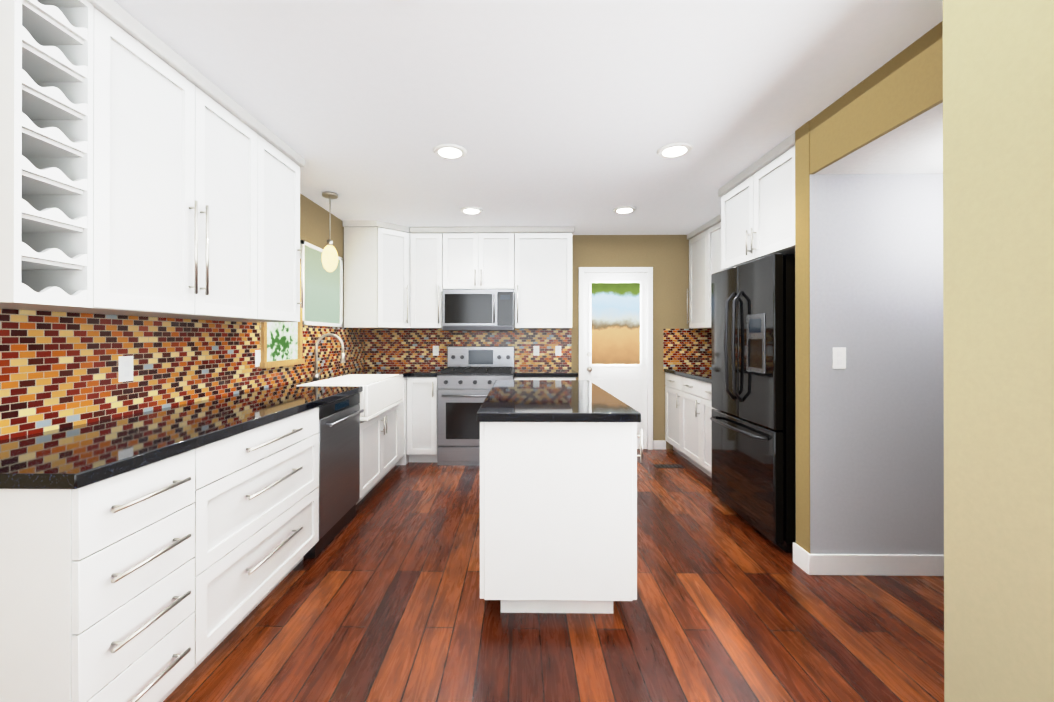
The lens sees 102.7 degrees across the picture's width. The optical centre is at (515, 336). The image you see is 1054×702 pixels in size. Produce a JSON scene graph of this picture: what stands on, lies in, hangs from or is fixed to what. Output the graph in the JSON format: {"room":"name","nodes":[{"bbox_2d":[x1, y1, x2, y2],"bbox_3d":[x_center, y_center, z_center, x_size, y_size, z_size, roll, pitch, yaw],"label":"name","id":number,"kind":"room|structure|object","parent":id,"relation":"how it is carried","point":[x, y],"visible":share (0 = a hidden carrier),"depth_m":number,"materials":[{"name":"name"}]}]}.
{"room":"kitchen","nodes":[
{"label":"kitchen","id":0,"kind":"room"},
{"bbox_2d":[0,193,365,439],"bbox_3d":[-1.823,0.055,1.638,0.132,2.440,6.650,0,0,1],"label":"wall","id":1,"kind":"structure","parent":0,"point":[59,370],"depth_m":1.95,"materials":[{"name":"tile"}]},
{"bbox_2d":[0,0,267,321],"bbox_3d":[-1.581,-0.628,1.871,0.350,1.068,0.955,0,0,1],"label":"upper cabinet","id":2,"kind":"object","parent":1,"relation":"attached to","point":[145,171],"depth_m":1.51,"materials":[{"name":"white wood"}]},
{"bbox_2d":[259,259,304,367],"bbox_3d":[-1.723,-0.201,3.137,0.040,0.840,0.530,0,0,1],"label":"window","id":3,"kind":"structure","parent":1,"relation":"in","point":[281,343],"depth_m":3.13,"materials":[{"name":"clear glass"}]},
{"bbox_2d":[268,129,303,321],"bbox_3d":[-1.573,-0.627,2.483,0.350,1.068,0.497,0,0,1],"label":"upper cabinet","id":4,"kind":"object","parent":1,"relation":"attached to","point":[284,163],"depth_m":2.56,"materials":[{"name":"white wood"}]},
{"bbox_2d":[300,240,342,326],"bbox_3d":[-1.730,-0.437,3.798,0.020,0.685,0.770,0,0,1],"label":"window","id":5,"kind":"structure","parent":1,"relation":"in","point":[322,296],"depth_m":3.73,"materials":[{"name":"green glass"}]},
{"bbox_2d":[343,220,413,328],"bbox_3d":[-1.422,-0.622,4.515,0.600,1.068,0.630,0,0,1],"label":"upper cabinet","id":6,"kind":"object","parent":1,"relation":"attached to","point":[376,274],"visible":0.9,"depth_m":4.23,"materials":[{"name":"white wood"}]},
{"bbox_2d":[114,0,942,234],"bbox_3d":[0.626,-1.190,1.610,5.100,0.050,6.650,0,0,1],"label":"ceiling","id":7,"kind":"structure","parent":0,"point":[577,114],"depth_m":1.98,"materials":[{"name":"white paint"}]},
{"bbox_2d":[322,191,337,271],"bbox_3d":[-1.511,-0.841,3.431,0.124,0.636,0.124,0,0,1],"label":"pendant light","id":8,"kind":"object","parent":7,"relation":"hanging from","point":[329,258],"visible":1,"depth_m":3.40,"materials":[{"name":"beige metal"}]},
{"bbox_2d":[433,143,466,158],"bbox_3d":[-0.411,-1.154,2.643,0.210,0.015,0.210,0,0,1],"label":"recessed light","id":9,"kind":"object","parent":7,"relation":"in","point":[450,151],"visible":1,"depth_m":2.61,"materials":[{"name":"white plastic"}]},
{"bbox_2d":[460,207,482,213],"bbox_3d":[-0.406,-1.151,3.868,0.210,0.015,0.210,0,0,1],"label":"recessed light","id":10,"kind":"object","parent":7,"relation":"in","point":[471,210],"visible":0.98,"depth_m":3.83,"materials":[{"name":"white plastic"}]},
{"bbox_2d":[613,206,635,213],"bbox_3d":[0.994,-1.151,3.850,0.210,0.015,0.210,0,0,1],"label":"recessed light","id":11,"kind":"object","parent":7,"relation":"in","point":[624,209],"visible":0.96,"depth_m":3.82,"materials":[{"name":"white plastic"}]},
{"bbox_2d":[657,142,692,157],"bbox_3d":[0.989,-1.154,2.625,0.210,0.015,0.210,0,0,1],"label":"recessed light","id":12,"kind":"object","parent":7,"relation":"in","point":[674,150],"visible":0.98,"depth_m":2.60,"materials":[{"name":"white plastic"}]},
{"bbox_2d":[365,235,710,448],"bbox_3d":[0.300,0.063,4.870,4.295,2.440,0.132,0,0,1],"label":"wall","id":13,"kind":"structure","parent":0,"point":[678,342],"depth_m":4.81,"materials":[{"name":"tile"}]},
{"bbox_2d":[410,227,449,328],"bbox_3d":[-0.916,-0.621,4.648,0.400,1.068,0.350,0,0,1],"label":"upper cabinet","id":14,"kind":"object","parent":13,"relation":"attached to","point":[429,246],"depth_m":4.48,"materials":[{"name":"white wood"}]},
{"bbox_2d":[450,227,513,288],"bbox_3d":[-0.394,-0.829,4.642,0.760,0.653,0.350,0,0,1],"label":"upper cabinet","id":15,"kind":"object","parent":13,"relation":"attached to","point":[480,257],"depth_m":4.47,"materials":[{"name":"white wood"}]},
{"bbox_2d":[442,289,513,330],"bbox_3d":[-0.394,-0.279,4.593,0.754,0.433,0.445,0,0,1],"label":"microwave","id":16,"kind":"object","parent":15,"relation":"attached to","point":[477,309],"visible":1,"depth_m":4.41,"materials":[{"name":"silver metal"}]},
{"bbox_2d":[514,227,573,328],"bbox_3d":[0.267,-0.621,4.633,0.674,1.068,0.350,0,0,1],"label":"upper cabinet","id":17,"kind":"object","parent":13,"relation":"attached to","point":[531,267],"depth_m":4.47,"materials":[{"name":"white wood"}]},
{"bbox_2d":[578,267,652,449],"bbox_3d":[1.136,0.248,4.761,0.840,2.070,0.082,0,0,1],"label":"exterior door","id":18,"kind":"structure","parent":13,"relation":"in","point":[616,332],"depth_m":4.79,"materials":[{"name":"white wood"}]},
{"bbox_2d":[653,440,665,449],"bbox_3d":[1.169,1.233,4.796,1.075,0.100,0.012,0,0,1],"label":"baseboard","id":19,"kind":"structure","parent":13,"relation":"attached to","point":[659,444],"depth_m":4.78,"materials":[{"name":"white wood"}]},
{"bbox_2d":[163,449,943,701],"bbox_3d":[0.626,1.297,1.604,5.100,0.056,6.650,0,0,1],"label":"floor","id":20,"kind":"structure","parent":0,"point":[377,599],"depth_m":1.86,"materials":[{"name":"brown wood"}]},
{"bbox_2d":[0,448,203,701],"bbox_3d":[-1.453,0.835,1.306,0.620,0.878,0.401,0,0,1],"label":"base cabinet","id":21,"kind":"object","parent":20,"relation":"on","point":[157,555],"depth_m":1.18,"materials":[{"name":"white wood"}]},
{"bbox_2d":[0,384,362,491],"bbox_3d":[-1.436,0.376,2.070,0.635,0.040,1.967,0,0,1],"label":"countertop","id":22,"kind":"structure","parent":21,"relation":"on","point":[73,458],"depth_m":1.49,"materials":[{"name":"black stone"}]},
{"bbox_2d":[296,374,402,420],"bbox_3d":[-1.329,0.486,3.521,0.525,0.264,0.930,0,0,1],"label":"farmhouse sink","id":23,"kind":"object","parent":22,"relation":"in","point":[380,394],"visible":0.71,"depth_m":3.48,"materials":[{"name":"white ceramic"}]},
{"bbox_2d":[204,408,318,658],"bbox_3d":[-1.445,0.837,1.967,0.620,0.878,0.920,0,0,1],"label":"base cabinet","id":24,"kind":"object","parent":20,"relation":"on","point":[261,489],"depth_m":1.84,"materials":[{"name":"white wood"}]},
{"bbox_2d":[304,393,363,557],"bbox_3d":[-1.399,0.842,2.731,0.651,0.872,0.602,0,0,1],"label":"dishwasher","id":25,"kind":"object","parent":20,"relation":"on","point":[339,459],"visible":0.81,"depth_m":2.66,"materials":[{"name":"silver metal"}]},
{"bbox_2d":[308,376,399,504],"bbox_3d":[-1.425,0.841,3.521,0.620,0.878,0.969,0,0,1],"label":"base cabinet","id":26,"kind":"object","parent":20,"relation":"on","point":[380,435],"depth_m":3.46,"materials":[{"name":"white wood"}]},
{"bbox_2d":[313,333,344,379],"bbox_3d":[-1.558,0.166,3.558,0.254,0.386,0.150,0,0,1],"label":"faucet","id":27,"kind":"object","parent":26,"relation":"on","point":[316,375],"visible":1,"depth_m":3.51,"materials":[{"name":"silver metal"}]},
{"bbox_2d":[332,368,419,379],"bbox_3d":[-1.406,0.382,4.406,0.635,0.040,0.832,0,0,1],"label":"countertop","id":28,"kind":"structure","parent":26,"relation":"on","point":[403,371],"depth_m":4.35,"materials":[{"name":"stone"}]},
{"bbox_2d":[400,380,403,464],"bbox_3d":[-1.418,0.842,4.075,0.620,0.878,0.252,0,0,1],"label":"base cabinet","id":29,"kind":"object","parent":20,"relation":"on","point":[401,404],"depth_m":4.13,"materials":[{"name":"white wood"}]},
{"bbox_2d":[404,376,408,464],"bbox_3d":[-1.406,0.844,4.511,0.633,0.878,0.620,0,0,1],"label":"base cabinet","id":30,"kind":"object","parent":20,"relation":"on","point":[406,457],"depth_m":4.20,"materials":[{"name":"white wood"}]},
{"bbox_2d":[406,368,443,461],"bbox_3d":[-0.933,0.823,4.492,0.306,0.920,0.656,0,0,1],"label":"base cabinet","id":31,"kind":"object","parent":20,"relation":"on","point":[422,389],"visible":0.85,"depth_m":4.21,"materials":[{"name":"white wood"}]},
{"bbox_2d":[437,346,513,464],"bbox_3d":[-0.396,0.697,4.453,0.756,1.170,0.721,0,0,1],"label":"range","id":32,"kind":"object","parent":20,"relation":"on","point":[468,377],"visible":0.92,"depth_m":4.16,"materials":[{"name":"silver metal"}]},
{"bbox_2d":[514,368,577,379],"bbox_3d":[0.305,0.822,4.476,0.634,0.920,0.656,0,0,1],"label":"base cabinet","id":33,"kind":"object","parent":20,"relation":"on","point":[545,374],"visible":0.12,"depth_m":4.19,"materials":[{"name":"black stone"}]},
{"bbox_2d":[480,386,642,613],"bbox_3d":[0.198,0.829,2.555,0.772,0.898,1.360,0,0,1],"label":"kitchen island","id":34,"kind":"object","parent":20,"relation":"on","point":[558,496],"depth_m":1.88,"materials":[{"name":"white wood"}]},
{"bbox_2d":[477,380,640,423],"bbox_3d":[0.198,0.388,2.556,0.720,0.100,1.420,0,0,1],"label":"island countertop","id":35,"kind":"structure","parent":34,"relation":"on","point":[508,401],"depth_m":2.05,"materials":[{"name":"black stone"}]},
{"bbox_2d":[665,372,675,450],"bbox_3d":[2.003,0.844,4.513,0.620,0.878,0.535,0,0,1],"label":"base cabinet","id":36,"kind":"object","parent":20,"relation":"on","point":[670,381],"depth_m":4.64,"materials":[{"name":"white wood"}]},
{"bbox_2d":[676,376,695,465],"bbox_3d":[1.997,0.842,4.064,0.620,0.878,0.591,0,0,1],"label":"base cabinet","id":37,"kind":"object","parent":20,"relation":"on","point":[688,413],"depth_m":4.19,"materials":[{"name":"white wood"}]},
{"bbox_2d":[664,368,710,383],"bbox_3d":[1.990,0.381,4.065,0.635,0.040,1.433,0,0,1],"label":"countertop","id":38,"kind":"structure","parent":37,"relation":"on","point":[704,374],"depth_m":4.23,"materials":[{"name":"black stone"}]},
{"bbox_2d":[696,380,714,477],"bbox_3d":[1.992,0.841,3.615,0.620,0.878,0.535,0,0,1],"label":"base cabinet","id":39,"kind":"object","parent":20,"relation":"on","point":[704,408],"depth_m":3.78,"materials":[{"name":"white wood"}]},
{"bbox_2d":[710,253,795,552],"bbox_3d":[1.877,0.394,2.900,0.831,1.770,0.830,0,0,1],"label":"refrigerator","id":40,"kind":"object","parent":20,"relation":"on","point":[753,418],"visible":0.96,"depth_m":2.67,"materials":[{"name":"black metal"}]},
{"bbox_2d":[795,121,943,554],"bbox_3d":[2.333,0.057,2.314,1.504,2.440,0.120,0,0,1],"label":"wall","id":41,"kind":"structure","parent":0,"point":[869,383],"depth_m":2.27,"materials":[{"name":"grey paint"}]},
{"bbox_2d":[793,542,943,575],"bbox_3d":[2.327,1.222,2.311,1.516,0.110,0.136,0,0,1],"label":"baseboard","id":42,"kind":"structure","parent":41,"relation":"attached to","point":[877,564],"depth_m":2.25,"materials":[{"name":"white wood"}]},
{"bbox_2d":[810,21,942,173],"bbox_3d":[2.328,-1.019,1.773,1.500,0.290,0.980,0,0,1],"label":"wall","id":43,"kind":"structure","parent":0,"point":[887,118],"depth_m":1.89,"materials":[{"name":"beige paint"}]},
{"bbox_2d":[943,0,1053,701],"bbox_3d":[1.474,0.051,-0.219,0.398,2.440,3.020,0,0,1],"label":"wall","id":44,"kind":"structure","parent":0,"point":[998,217],"depth_m":1.14,"materials":[{"name":"beige paint"}]},
{"bbox_3d":[2.369,0.060,3.640,0.126,2.440,2.540,0,0,1],"label":"wall","id":45,"kind":"structure","parent":0,"visible":0},
{"bbox_2d":[687,226,702,328],"bbox_3d":[2.138,-0.621,4.515,0.350,1.068,0.534,0,0,1],"label":"upper cabinet","id":46,"kind":"object","parent":45,"relation":"attached to","point":[695,239],"depth_m":4.60,"materials":[{"name":"white wood"}]},
{"bbox_2d":[703,214,722,328],"bbox_3d":[2.130,-0.623,3.856,0.350,1.068,1.013,0,0,1],"label":"upper cabinet","id":47,"kind":"object","parent":45,"relation":"attached to","point":[704,252],"depth_m":4.26,"materials":[{"name":"white wood"}]},
{"bbox_2d":[718,133,794,269],"bbox_3d":[1.934,-0.841,2.854,0.716,0.638,0.928,0,0,1],"label":"upper cabinet","id":48,"kind":"object","parent":45,"relation":"attached to","point":[758,209],"visible":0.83,"depth_m":2.77,"materials":[{"name":"white wood"}]}
]}

